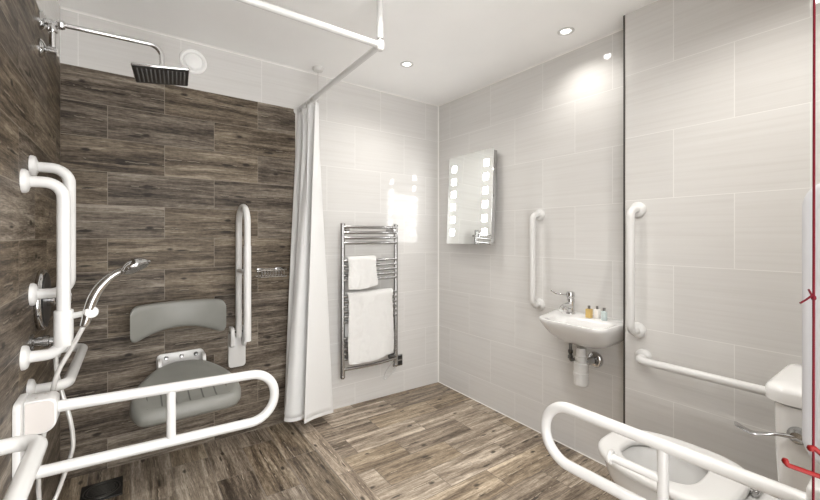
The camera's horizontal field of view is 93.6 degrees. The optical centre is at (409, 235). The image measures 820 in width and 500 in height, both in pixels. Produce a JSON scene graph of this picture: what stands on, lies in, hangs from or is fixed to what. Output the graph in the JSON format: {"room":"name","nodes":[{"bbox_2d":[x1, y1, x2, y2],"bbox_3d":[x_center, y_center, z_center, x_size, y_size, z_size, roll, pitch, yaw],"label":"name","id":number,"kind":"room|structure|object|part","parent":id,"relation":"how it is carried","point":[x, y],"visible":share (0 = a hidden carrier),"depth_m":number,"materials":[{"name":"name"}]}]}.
{"room":"accessible bathroom","nodes":[
{"label":"accessible bathroom","id":0,"kind":"room"},
{"bbox_2d":[0,0,59,499],"bbox_3d":[-0.915,0.126,0.718,0.100,2.456,2.740,0,0,-36],"label":"wall","id":1,"kind":"structure","parent":0,"point":[29,83],"depth_m":1.22,"materials":[{"name":"brown tile"}]},
{"bbox_2d":[0,434,47,499],"bbox_3d":[-0.690,0.486,0.591,0.113,0.075,0.843,0,0,-36],"label":"grab rail","id":2,"kind":"object","parent":1,"relation":"attached to","point":[35,446],"visible":1,"depth_m":0.81,"materials":[{"name":"white"}]},
{"bbox_2d":[29,334,52,350],"bbox_3d":[-1.240,0.359,1.311,0.076,0.058,0.056,0,0,-36],"label":"outlet","id":3,"kind":"object","parent":1,"relation":"attached to","point":[47,340],"visible":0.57,"depth_m":1.29,"materials":[{"name":"grey metal"}]},
{"bbox_2d":[28,155,75,305],"bbox_3d":[-1.224,-0.018,1.323,0.115,0.504,0.075,0,0,-36],"label":"grab rail","id":4,"kind":"object","parent":1,"relation":"attached to","point":[34,293],"visible":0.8,"depth_m":1.32,"materials":[{"name":"white"}]},
{"bbox_2d":[33,269,72,329],"bbox_3d":[-1.325,0.234,1.441,0.092,0.222,0.222,0,0,-36],"label":"shower valve","id":5,"kind":"object","parent":1,"relation":"attached to","point":[42,308],"visible":0.71,"depth_m":1.38,"materials":[{"name":"silver metal"}]},
{"bbox_3d":[-1.354,0.234,1.420,0.020,0.222,0.222,0,0,-36],"label":"wall plate","id":6,"kind":"part","parent":5,"relation":"part of","materials":[{"name":"silver metal"}]},
{"bbox_3d":[-1.345,0.234,1.426,0.003,0.200,0.200,0,0,-36],"label":"plate","id":7,"kind":"part","parent":5,"relation":"part of","materials":[{"name":"silver metal"}]},
{"bbox_3d":[-1.317,0.224,1.447,0.072,0.072,0.052,0,0,-36],"label":"control knob","id":8,"kind":"part","parent":5,"relation":"part of","materials":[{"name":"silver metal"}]},
{"bbox_2d":[26,343,87,394],"bbox_3d":[-1.381,0.512,1.537,0.113,0.085,0.683,0,0,-36],"label":"grab rail","id":9,"kind":"object","parent":1,"relation":"attached to","point":[71,374],"visible":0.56,"depth_m":1.34,"materials":[{"name":"white"}]},
{"bbox_2d":[19,169,98,370],"bbox_3d":[-1.119,0.103,1.239,0.186,0.621,0.080,0,0,-36],"label":"grab rail","id":10,"kind":"object","parent":1,"relation":"attached to","point":[63,316],"visible":0.97,"depth_m":1.23,"materials":[{"name":"white"}]},
{"bbox_3d":[-1.065,0.250,1.259,0.075,0.041,0.049,0,0,-36],"label":"holder arm","id":11,"kind":"part","parent":10,"relation":"part of","materials":[{"name":"white plastic"}]},
{"bbox_2d":[36,257,150,499],"bbox_3d":[-1.064,0.505,1.297,0.338,0.864,0.137,0,0,1],"label":"shower","id":12,"kind":"object","parent":10,"relation":"attached to","point":[133,265],"visible":0.77,"depth_m":1.27,"materials":[{"name":"silver metal"}]},
{"bbox_3d":[-1.014,0.201,1.275,0.126,0.194,0.031,0,0,-23],"label":"handle","id":13,"kind":"part","parent":12,"relation":"part of","materials":[{"name":"silver metal"}]},
{"bbox_2d":[37,10,188,85],"bbox_3d":[-1.176,-0.743,1.565,0.480,0.169,0.200,0,0,-31],"label":"shower","id":14,"kind":"object","parent":1,"relation":"attached to","point":[160,73],"visible":1,"depth_m":1.55,"materials":[{"name":"silver metal"}]},
{"bbox_3d":[-1.201,-0.765,1.531,0.383,0.099,0.020,0,0,-36],"label":"arm","id":15,"kind":"part","parent":14,"relation":"part of","materials":[{"name":"silver metal"}]},
{"bbox_3d":[-1.055,-0.679,1.638,0.193,0.028,0.194,0,0,-31],"label":"nozzle plate","id":16,"kind":"part","parent":14,"relation":"part of","materials":[{"name":"metal"}]},
{"bbox_2d":[12,370,278,499],"bbox_3d":[-0.844,0.640,1.353,0.764,0.327,0.120,0,0,-36],"label":"rail","id":17,"kind":"object","parent":1,"relation":"attached to","point":[38,413],"visible":0.93,"depth_m":1.27,"materials":[{"name":"white"}]},
{"bbox_3d":[-1.145,0.640,1.133,0.018,0.327,0.120,0,0,-36],"label":"wall plate","id":18,"kind":"part","parent":17,"relation":"part of","materials":[{"name":"white"}]},
{"bbox_3d":[-1.091,0.535,1.135,0.064,0.092,0.003,0,0,-36],"label":"panel","id":19,"kind":"part","parent":17,"relation":"part of","materials":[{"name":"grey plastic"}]},
{"bbox_2d":[60,9,437,479],"bbox_3d":[-0.751,0.126,2.598,2.584,2.456,0.100,0,0,-36],"label":"wall","id":20,"kind":"structure","parent":0,"point":[162,173],"depth_m":2.26,"materials":[{"name":"brown wood"}]},
{"bbox_2d":[130,299,225,342],"bbox_3d":[-1.238,0.437,2.066,0.428,0.182,0.184,0,0,-36],"label":"backrest","id":21,"kind":"object","parent":20,"relation":"attached to","point":[146,320],"visible":1,"depth_m":2.03,"materials":[{"name":"grey plastic"}]},
{"bbox_2d":[130,348,240,426],"bbox_3d":[-1.137,0.735,1.951,0.460,0.186,0.488,0,0,-36],"label":"shower bench","id":22,"kind":"object","parent":20,"relation":"attached to","point":[172,367],"visible":0.91,"depth_m":1.87,"materials":[{"name":"grey plastic"}]},
{"bbox_2d":[179,49,206,74],"bbox_3d":[-1.223,-0.987,2.174,0.140,0.140,0.026,0,0,-36],"label":"air vent","id":23,"kind":"object","parent":20,"relation":"in","point":[194,60],"visible":0.98,"depth_m":2.17,"materials":[{"name":"white plastic"}]},
{"bbox_2d":[228,204,250,367],"bbox_3d":[-0.962,0.300,2.203,0.098,0.963,0.287,0,0,-36],"label":"rail","id":24,"kind":"object","parent":20,"relation":"attached to","point":[238,338],"visible":1,"depth_m":2.24,"materials":[{"name":"white metal"}]},
{"bbox_3d":[-1.039,0.674,2.309,0.096,0.216,0.024,0,0,-36],"label":"wall plate","id":25,"kind":"part","parent":24,"relation":"part of","materials":[{"name":"white"}]},
{"bbox_3d":[-0.948,0.206,2.184,0.038,0.775,0.240,0,0,-36],"label":"rail frame","id":26,"kind":"part","parent":24,"relation":"part of","materials":[{"name":"white metal"}]},
{"bbox_2d":[60,7,437,105],"bbox_3d":[-0.719,-1.099,2.554,2.384,0.007,0.007,0,0,-36],"label":"trim","id":27,"kind":"structure","parent":20,"relation":"attached to","point":[75,11],"depth_m":2.26,"materials":[{"name":"white"}]},
{"bbox_2d":[254,267,286,277],"bbox_3d":[-0.862,0.226,2.391,0.176,0.052,0.101,0,0,-36],"label":"basket","id":28,"kind":"object","parent":20,"relation":"attached to","point":[276,269],"visible":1,"depth_m":2.39,"materials":[{"name":"silver metal"}]},
{"bbox_2d":[340,223,397,379],"bbox_3d":[-0.285,0.500,2.804,0.504,1.180,0.116,0,0,-36],"label":"towel radiator","id":29,"kind":"object","parent":20,"relation":"attached to","point":[344,229],"visible":0.66,"depth_m":2.73,"materials":[{"name":"grey metal"}]},
{"bbox_3d":[-0.463,0.447,2.650,0.035,1.074,0.035,0,0,-36],"label":"post","id":30,"kind":"part","parent":29,"relation":"part of","materials":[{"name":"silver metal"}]},
{"bbox_2d":[345,255,377,289],"bbox_3d":[-0.340,0.254,2.704,0.228,0.233,0.083,0,0,-31],"label":"hand towel","id":31,"kind":"object","parent":29,"relation":"hanging from","point":[362,274],"visible":1,"depth_m":2.67,"materials":[{"name":"white fabric"}]},
{"bbox_2d":[345,288,393,364],"bbox_3d":[-0.281,0.635,2.749,0.381,0.500,0.094,0,0,-36],"label":"bath towel","id":32,"kind":"object","parent":29,"relation":"hanging from","point":[369,330],"visible":0.98,"depth_m":2.70,"materials":[{"name":"white fabric"}]},
{"bbox_3d":[-0.108,0.447,2.909,0.035,1.074,0.035,0,0,-36],"label":"post","id":33,"kind":"part","parent":29,"relation":"part of","materials":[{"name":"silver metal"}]},
{"bbox_2d":[393,354,402,366],"bbox_3d":[-0.094,0.972,3.007,0.087,0.087,0.012,0,0,-36],"label":"wall switch","id":34,"kind":"object","parent":20,"relation":"attached to","point":[400,356],"visible":0.7,"depth_m":3.01,"materials":[{"name":"grey"}]},
{"bbox_2d":[438,106,438,381],"bbox_3d":[0.240,0.071,3.255,0.008,2.346,0.008,0,0,-36],"label":"trim","id":35,"kind":"structure","parent":20,"relation":"attached to","point":[438,106],"depth_m":3.25,"materials":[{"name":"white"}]},
{"bbox_2d":[57,382,619,499],"bbox_3d":[0.058,1.285,1.492,2.584,0.219,2.840,0,0,-36],"label":"floor","id":36,"kind":"structure","parent":0,"point":[434,441],"depth_m":2.08,"materials":[{"name":"brown wood"}]},
{"bbox_2d":[80,476,122,499],"bbox_3d":[-1.435,1.190,1.794,0.156,0.020,0.160,0,0,-36],"label":"floor drain","id":37,"kind":"object","parent":36,"relation":"in","point":[113,487],"visible":1,"depth_m":1.79,"materials":[{"name":"black metal"}]},
{"bbox_2d":[598,430,779,499],"bbox_3d":[0.991,1.022,1.238,0.380,0.482,0.719,0,0,-36],"label":"toilet","id":38,"kind":"object","parent":36,"relation":"on","point":[687,481],"visible":0.56,"depth_m":1.34,"materials":[{"name":"white ceramic"}]},
{"bbox_2d":[734,364,819,491],"bbox_3d":[1.090,0.599,1.029,0.371,0.424,0.272,0,0,-36],"label":"cistern","id":39,"kind":"object","parent":38,"relation":"on","point":[784,388],"visible":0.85,"depth_m":0.98,"materials":[{"name":"white ceramic"}]},
{"bbox_3d":[0.926,0.499,0.989,0.143,0.042,0.035,0,0,43],"label":"flush lever","id":40,"kind":"part","parent":39,"relation":"part of","materials":[{"name":"silver metal"}]},
{"bbox_3d":[1.123,0.410,1.023,0.326,0.046,0.222,0,0,-36],"label":"lid","id":41,"kind":"part","parent":39,"relation":"part of","materials":[{"name":"white ceramic"}]},
{"bbox_3d":[1.128,0.623,1.015,0.316,0.377,0.203,0,0,-36],"label":"tank","id":42,"kind":"part","parent":39,"relation":"part of","materials":[{"name":"white ceramic"}]},
{"bbox_2d":[58,0,657,104],"bbox_3d":[0.058,-1.142,1.492,2.584,0.080,2.840,0,0,-36],"label":"ceiling","id":43,"kind":"structure","parent":0,"point":[456,48],"depth_m":2.06,"materials":[{"name":"white paint"}]},
{"bbox_2d":[236,0,383,114],"bbox_3d":[-0.886,-0.950,1.781,1.201,0.305,1.059,0,0,-36],"label":"rail","id":44,"kind":"object","parent":43,"relation":"hanging from","point":[378,45],"visible":0.9,"depth_m":1.66,"materials":[{"name":"white metal"}]},
{"bbox_2d":[284,94,332,423],"bbox_3d":[-0.659,0.156,2.446,0.262,2.020,0.272,0,0,12],"label":"shower curtain","id":45,"kind":"object","parent":44,"relation":"hanging from","point":[308,380],"visible":1,"depth_m":2.37,"materials":[{"name":"white fabric"}]},
{"bbox_2d":[312,66,323,72],"bbox_3d":[-0.554,-1.057,2.458,0.071,0.083,0.175,0,0,-36],"label":"switch","id":46,"kind":"object","parent":43,"relation":"hanging from","point":[317,69],"visible":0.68,"depth_m":2.44,"materials":[{"name":"white plastic"}]},
{"bbox_2d":[400,61,413,67],"bbox_3d":[-0.020,-1.101,2.467,0.086,0.010,0.086,0,0,-36],"label":"recessed light","id":47,"kind":"object","parent":43,"relation":"in","point":[406,64],"visible":1,"depth_m":2.46,"materials":[{"name":"white"}]},
{"bbox_2d":[557,27,574,35],"bbox_3d":[0.838,-1.101,2.070,0.086,0.010,0.086,0,0,-36],"label":"recessed light","id":48,"kind":"object","parent":43,"relation":"in","point":[564,31],"visible":1,"depth_m":2.07,"materials":[{"name":"white"}]},
{"bbox_2d":[781,0,819,499],"bbox_3d":[0.602,-0.044,0.568,0.073,2.116,0.069,0,0,-36],"label":"cord","id":49,"kind":"object","parent":43,"relation":"hanging from","point":[812,448],"visible":1,"depth_m":0.57,"materials":[{"name":"red plastic"}]},
{"bbox_3d":[0.601,0.339,0.568,0.095,0.060,0.009,0,0,7],"label":"pull handle","id":50,"kind":"part","parent":49,"relation":"part of","materials":[{"name":"red plastic"}]},
{"bbox_3d":[0.599,-0.044,0.570,0.013,2.116,0.004,0,0,-13],"label":"cord","id":51,"kind":"part","parent":49,"relation":"part of","materials":[{"name":"red plastic"}]},
{"bbox_2d":[439,30,622,464],"bbox_3d":[0.760,0.126,2.635,0.100,2.456,1.623,0,0,-36],"label":"wall","id":52,"kind":"structure","parent":0,"point":[554,126],"depth_m":2.46,"materials":[{"name":"tile"}]},
{"bbox_2d":[447,147,496,244],"bbox_3d":[0.456,-0.279,2.880,0.080,0.677,0.479,0,0,-34],"label":"mirror","id":53,"kind":"object","parent":52,"relation":"attached to","point":[472,176],"visible":1,"depth_m":2.83,"materials":[{"name":"grey mirror"}]},
{"bbox_3d":[0.341,-0.323,3.010,0.001,0.050,0.050,3,-2,-34],"label":"light panel","id":54,"kind":"part","parent":53,"relation":"part of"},
{"bbox_3d":[0.348,-0.520,3.015,0.001,0.050,0.050,3,-2,-34],"label":"light panel","id":55,"kind":"part","parent":53,"relation":"part of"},
{"bbox_3d":[0.522,-0.028,2.716,0.001,0.050,0.050,3,-2,-34],"label":"light panel","id":56,"kind":"part","parent":53,"relation":"part of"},
{"bbox_3d":[0.526,-0.126,2.719,0.001,0.050,0.050,3,-2,-34],"label":"light panel","id":57,"kind":"part","parent":53,"relation":"part of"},
{"bbox_3d":[0.530,-0.225,2.721,0.001,0.050,0.050,3,-2,-34],"label":"light panel","id":58,"kind":"part","parent":53,"relation":"part of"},
{"bbox_3d":[0.533,-0.323,2.724,0.001,0.050,0.050,3,-2,-34],"label":"light panel","id":59,"kind":"part","parent":53,"relation":"part of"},
{"bbox_3d":[0.537,-0.422,2.726,0.001,0.050,0.050,3,-2,-34],"label":"light panel","id":60,"kind":"part","parent":53,"relation":"part of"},
{"bbox_3d":[0.541,-0.520,2.729,0.001,0.050,0.050,3,-2,-34],"label":"light panel","id":61,"kind":"part","parent":53,"relation":"part of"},
{"bbox_2d":[439,382,605,465],"bbox_3d":[0.703,1.254,2.624,0.006,0.048,1.573,0,0,-36],"label":"trim","id":62,"kind":"structure","parent":52,"relation":"attached to","point":[439,382],"depth_m":2.51,"materials":[{"name":"white"}]},
{"bbox_2d":[438,28,622,105],"bbox_3d":[0.702,-1.099,2.624,0.007,0.007,1.573,0,0,-36],"label":"trim","id":63,"kind":"structure","parent":52,"relation":"attached to","point":[621,28],"depth_m":2.45,"materials":[{"name":"white"}]},
{"bbox_2d":[530,209,544,310],"bbox_3d":[0.791,0.151,2.428,0.095,0.646,0.075,0,0,-36],"label":"grab rail","id":64,"kind":"object","parent":52,"relation":"attached to","point":[539,215],"visible":1,"depth_m":2.40,"materials":[{"name":"white"}]},
{"bbox_2d":[568,343,574,361],"bbox_3d":[0.933,0.662,2.207,0.038,0.111,0.125,0,0,42],"label":"valve","id":65,"kind":"object","parent":52,"relation":"attached to","point":[570,351],"visible":0.9,"depth_m":2.19,"materials":[{"name":"silver metal"}]},
{"bbox_2d":[539,309,622,348],"bbox_3d":[0.900,0.526,2.086,0.322,0.159,0.445,0,0,-36],"label":"washbasin","id":66,"kind":"object","parent":52,"relation":"attached to","point":[575,329],"visible":0.91,"depth_m":1.99,"materials":[{"name":"white ceramic"}]},
{"bbox_2d":[551,290,574,313],"bbox_3d":[0.894,0.381,2.220,0.118,0.132,0.129,0,0,-3],"label":"tap","id":67,"kind":"object","parent":66,"relation":"on","point":[570,295],"visible":1,"depth_m":2.20,"materials":[{"name":"silver metal"}]},
{"bbox_3d":[0.895,0.335,2.250,0.132,0.040,0.048,0,0,41],"label":"lever","id":68,"kind":"part","parent":67,"relation":"part of","materials":[{"name":"silver metal"}]},
{"bbox_3d":[0.886,0.404,2.192,0.110,0.045,0.036,0,0,-36],"label":"spout","id":69,"kind":"part","parent":67,"relation":"part of","materials":[{"name":"silver metal"}]},
{"bbox_2d":[573,347,603,387],"bbox_3d":[0.972,0.711,2.114,0.174,0.206,0.094,0,0,-36],"label":"trap","id":70,"kind":"object","parent":66,"relation":"attached to","point":[581,365],"visible":0.99,"depth_m":2.07,"materials":[{"name":"white plastic"}]},
{"bbox_2d":[585,305,592,317],"bbox_3d":[0.978,0.413,2.102,0.029,0.067,0.029,0,0,-36],"label":"toiletry bottle","id":71,"kind":"object","parent":66,"relation":"on","point":[588,311],"visible":1,"depth_m":2.09,"materials":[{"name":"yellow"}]},
{"bbox_2d":[594,306,599,317],"bbox_3d":[1.020,0.414,2.099,0.026,0.065,0.026,0,0,-36],"label":"toiletry bottle","id":72,"kind":"object","parent":66,"relation":"on","point":[596,311],"visible":1,"depth_m":2.09,"materials":[{"name":"white plastic"}]},
{"bbox_2d":[601,308,606,320],"bbox_3d":[1.029,0.414,2.041,0.030,0.066,0.030,0,0,-36],"label":"toiletry bottle","id":73,"kind":"object","parent":66,"relation":"on","point":[603,313],"visible":1,"depth_m":2.03,"materials":[{"name":"white"}]},
{"bbox_2d":[625,0,819,481],"bbox_3d":[1.506,0.126,1.514,0.219,2.456,1.167,0,0,-36],"label":"wall","id":74,"kind":"structure","parent":0,"point":[719,93],"depth_m":1.62,"materials":[{"name":"tile"}]},
{"bbox_2d":[623,15,624,423],"bbox_3d":[1.072,0.087,1.925,0.005,2.378,0.008,0,0,-36],"label":"trim","id":75,"kind":"structure","parent":74,"relation":"attached to","point":[624,15],"depth_m":1.92,"materials":[{"name":"grey metal"}]},
{"bbox_2d":[626,202,645,337],"bbox_3d":[1.070,0.165,1.844,0.095,0.659,0.075,0,0,-36],"label":"grab rail","id":76,"kind":"object","parent":74,"relation":"attached to","point":[637,209],"visible":1,"depth_m":1.82,"materials":[{"name":"white"}]},
{"bbox_2d":[635,349,765,395],"bbox_3d":[1.287,0.580,1.548,0.095,0.075,0.755,0,0,-36],"label":"grab rail","id":77,"kind":"object","parent":74,"relation":"attached to","point":[642,356],"visible":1,"depth_m":1.60,"materials":[{"name":"white"}]},
{"bbox_3d":[1.154,0.126,0.844,1.140,2.456,0.100,0,0,-36],"label":"wall","id":78,"kind":"structure","parent":0,"visible":0},
{"bbox_2d":[541,402,819,499],"bbox_3d":[0.706,0.670,1.067,0.110,0.387,0.789,0,0,-36],"label":"rail","id":79,"kind":"object","parent":78,"relation":"attached to","point":[664,447],"visible":0.98,"depth_m":1.09,"materials":[{"name":"white"}]},
{"bbox_2d":[802,183,819,464],"bbox_3d":[0.849,0.159,0.744,0.252,0.526,0.098,0,0,-36],"label":"grab rail","id":80,"kind":"object","parent":78,"relation":"attached to","point":[807,201],"visible":0.86,"depth_m":0.70,"materials":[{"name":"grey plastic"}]},
{"bbox_3d":[0.754,0.159,0.662,0.002,0.470,0.078,0,0,-36],"label":"panel","id":81,"kind":"part","parent":80,"relation":"part of","materials":[{"name":"grey plastic"}]}
]}

